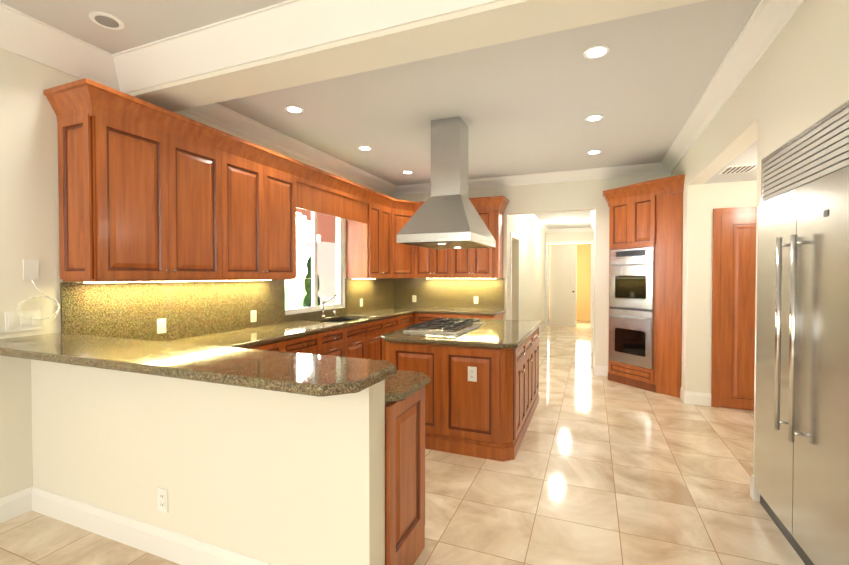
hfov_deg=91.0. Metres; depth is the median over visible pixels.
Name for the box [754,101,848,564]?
refrigerator
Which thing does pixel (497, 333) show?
island countertop
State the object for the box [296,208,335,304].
porch
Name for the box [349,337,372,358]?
base cabinet
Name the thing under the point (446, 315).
base cabinet
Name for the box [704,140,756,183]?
ceiling
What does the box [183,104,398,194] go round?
crown molding
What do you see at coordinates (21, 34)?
crown molding
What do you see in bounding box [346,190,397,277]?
upper cabinet
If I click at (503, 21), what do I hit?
ceiling beam
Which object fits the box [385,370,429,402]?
countertop
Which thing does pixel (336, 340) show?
base cabinet
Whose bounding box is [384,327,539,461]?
kitchen island
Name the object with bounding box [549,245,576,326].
hall door
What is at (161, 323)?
electrical outlet plate
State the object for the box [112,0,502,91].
ceiling beam
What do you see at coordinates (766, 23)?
crown molding
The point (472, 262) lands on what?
upper cabinet
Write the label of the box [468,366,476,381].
electrical outlet plate
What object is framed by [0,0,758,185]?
ceiling
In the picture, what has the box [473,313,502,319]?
base cabinet
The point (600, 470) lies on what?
floor
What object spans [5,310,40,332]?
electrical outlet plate
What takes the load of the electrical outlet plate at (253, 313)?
attached to the wall at (29, 213)
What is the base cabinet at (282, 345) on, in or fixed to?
on the floor
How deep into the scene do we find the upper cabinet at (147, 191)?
3.00 m
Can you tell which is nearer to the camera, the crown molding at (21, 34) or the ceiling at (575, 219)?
the crown molding at (21, 34)
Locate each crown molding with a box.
[0,2,129,92]
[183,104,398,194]
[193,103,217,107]
[399,163,671,194]
[525,214,548,232]
[549,227,589,232]
[590,210,594,230]
[659,0,803,171]
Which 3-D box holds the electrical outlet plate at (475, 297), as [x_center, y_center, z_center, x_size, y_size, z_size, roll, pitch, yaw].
[0.821,0.281,6.650,0.072,0.116,0.009,0,1,22]
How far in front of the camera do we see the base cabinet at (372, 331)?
5.29 m
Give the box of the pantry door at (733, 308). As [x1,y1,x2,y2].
[711,206,756,409]
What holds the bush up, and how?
on the ground
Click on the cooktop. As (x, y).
(454, 326)
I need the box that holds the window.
[285,208,344,314]
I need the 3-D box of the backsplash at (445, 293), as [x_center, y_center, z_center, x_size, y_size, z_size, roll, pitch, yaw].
[0.363,0.171,6.847,1.897,0.481,0.022,0,1,22]
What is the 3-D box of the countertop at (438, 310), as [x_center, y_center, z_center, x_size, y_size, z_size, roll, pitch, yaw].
[0.569,0.439,6.411,1.227,0.039,0.687,0,1,22]
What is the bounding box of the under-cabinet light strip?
[84,278,495,282]
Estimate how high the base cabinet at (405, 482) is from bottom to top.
0.876 m
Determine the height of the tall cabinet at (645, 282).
2.600 m
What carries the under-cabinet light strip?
attached to the upper cabinet at (147, 191)
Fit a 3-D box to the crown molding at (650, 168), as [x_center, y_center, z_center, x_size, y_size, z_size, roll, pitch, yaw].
[1.371,-1.552,6.354,4.180,0.125,0.140,0,1,22]
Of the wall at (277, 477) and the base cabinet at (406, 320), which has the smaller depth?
the wall at (277, 477)
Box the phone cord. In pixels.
[16,280,59,319]
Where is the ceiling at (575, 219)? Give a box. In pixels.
[535,211,590,228]
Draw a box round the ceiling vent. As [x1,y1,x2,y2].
[719,164,756,173]
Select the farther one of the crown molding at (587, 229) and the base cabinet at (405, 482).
the crown molding at (587, 229)
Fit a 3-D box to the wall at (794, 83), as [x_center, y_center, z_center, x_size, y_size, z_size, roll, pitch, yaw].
[2.252,-0.060,0.780,1.630,2.970,9.870,0,1,22]
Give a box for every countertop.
[0,333,396,396]
[162,306,417,347]
[380,318,540,348]
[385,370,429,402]
[418,307,505,315]
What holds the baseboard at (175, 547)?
attached to the wall at (534, 237)
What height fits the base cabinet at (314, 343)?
0.876 m
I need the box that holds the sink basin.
[322,318,355,322]
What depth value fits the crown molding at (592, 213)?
9.35 m
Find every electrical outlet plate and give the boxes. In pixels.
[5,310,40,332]
[23,260,38,278]
[157,318,165,333]
[157,487,167,512]
[251,310,256,321]
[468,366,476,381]
[474,296,477,303]
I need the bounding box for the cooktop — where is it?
[403,318,482,334]
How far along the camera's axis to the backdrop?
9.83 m
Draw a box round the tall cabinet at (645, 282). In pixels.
[603,174,684,397]
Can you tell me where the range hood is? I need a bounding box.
[397,116,495,248]
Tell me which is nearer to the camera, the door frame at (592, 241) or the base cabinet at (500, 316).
the base cabinet at (500, 316)
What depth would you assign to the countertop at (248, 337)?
4.06 m
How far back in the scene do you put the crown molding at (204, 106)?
3.59 m
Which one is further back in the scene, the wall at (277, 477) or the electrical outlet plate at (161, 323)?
the electrical outlet plate at (161, 323)
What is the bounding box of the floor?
[0,319,804,564]
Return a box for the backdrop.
[285,212,319,308]
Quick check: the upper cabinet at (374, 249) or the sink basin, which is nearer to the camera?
the sink basin
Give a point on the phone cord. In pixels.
(45, 296)
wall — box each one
[0,48,392,497]
[31,359,384,564]
[393,173,670,365]
[508,210,595,354]
[671,0,848,501]
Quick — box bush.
[303,256,320,306]
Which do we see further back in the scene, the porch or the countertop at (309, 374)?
the porch
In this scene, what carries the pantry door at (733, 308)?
in the wall at (794, 83)
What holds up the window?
in the wall at (29, 213)
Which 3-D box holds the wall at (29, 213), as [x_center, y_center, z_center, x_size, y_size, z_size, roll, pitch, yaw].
[-2.424,-0.091,2.740,0.150,2.970,10.020,0,1,22]
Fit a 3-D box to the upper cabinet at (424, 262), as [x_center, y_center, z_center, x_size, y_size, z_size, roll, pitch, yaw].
[0.202,-0.670,6.686,0.713,1.200,0.418,0,1,22]
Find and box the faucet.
[320,294,336,317]
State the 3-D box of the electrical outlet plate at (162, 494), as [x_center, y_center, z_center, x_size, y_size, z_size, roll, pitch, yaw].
[-1.341,1.115,2.136,0.072,0.116,0.009,0,1,22]
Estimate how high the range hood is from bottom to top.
1.214 m
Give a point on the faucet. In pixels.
(322, 315)
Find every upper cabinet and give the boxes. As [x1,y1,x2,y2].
[43,78,372,281]
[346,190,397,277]
[410,202,453,277]
[454,198,497,277]
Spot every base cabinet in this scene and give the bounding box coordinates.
[245,339,288,351]
[289,331,324,354]
[325,326,348,356]
[333,316,400,359]
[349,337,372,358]
[385,387,424,564]
[401,313,412,328]
[413,313,444,324]
[445,314,472,317]
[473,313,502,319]
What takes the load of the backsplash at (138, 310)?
attached to the wall at (29, 213)
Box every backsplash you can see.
[60,278,395,340]
[396,278,504,308]
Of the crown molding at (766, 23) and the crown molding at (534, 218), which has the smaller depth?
the crown molding at (766, 23)
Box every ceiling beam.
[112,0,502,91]
[126,0,705,111]
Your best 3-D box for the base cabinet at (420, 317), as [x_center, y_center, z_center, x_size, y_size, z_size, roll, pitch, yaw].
[0.186,0.895,6.583,0.524,0.876,0.666,0,1,22]
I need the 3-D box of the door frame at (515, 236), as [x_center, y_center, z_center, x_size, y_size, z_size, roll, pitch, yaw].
[1.560,0.247,7.180,0.015,2.150,0.860,0,1,22]
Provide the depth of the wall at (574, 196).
6.07 m
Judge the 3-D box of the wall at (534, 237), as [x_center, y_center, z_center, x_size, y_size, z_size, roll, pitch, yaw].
[3.265,-0.115,10.100,3.000,2.780,7.880,0,1,22]
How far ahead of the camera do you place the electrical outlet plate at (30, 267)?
2.56 m
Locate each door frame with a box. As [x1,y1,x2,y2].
[510,232,519,319]
[545,240,593,327]
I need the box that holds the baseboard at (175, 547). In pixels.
[0,322,756,564]

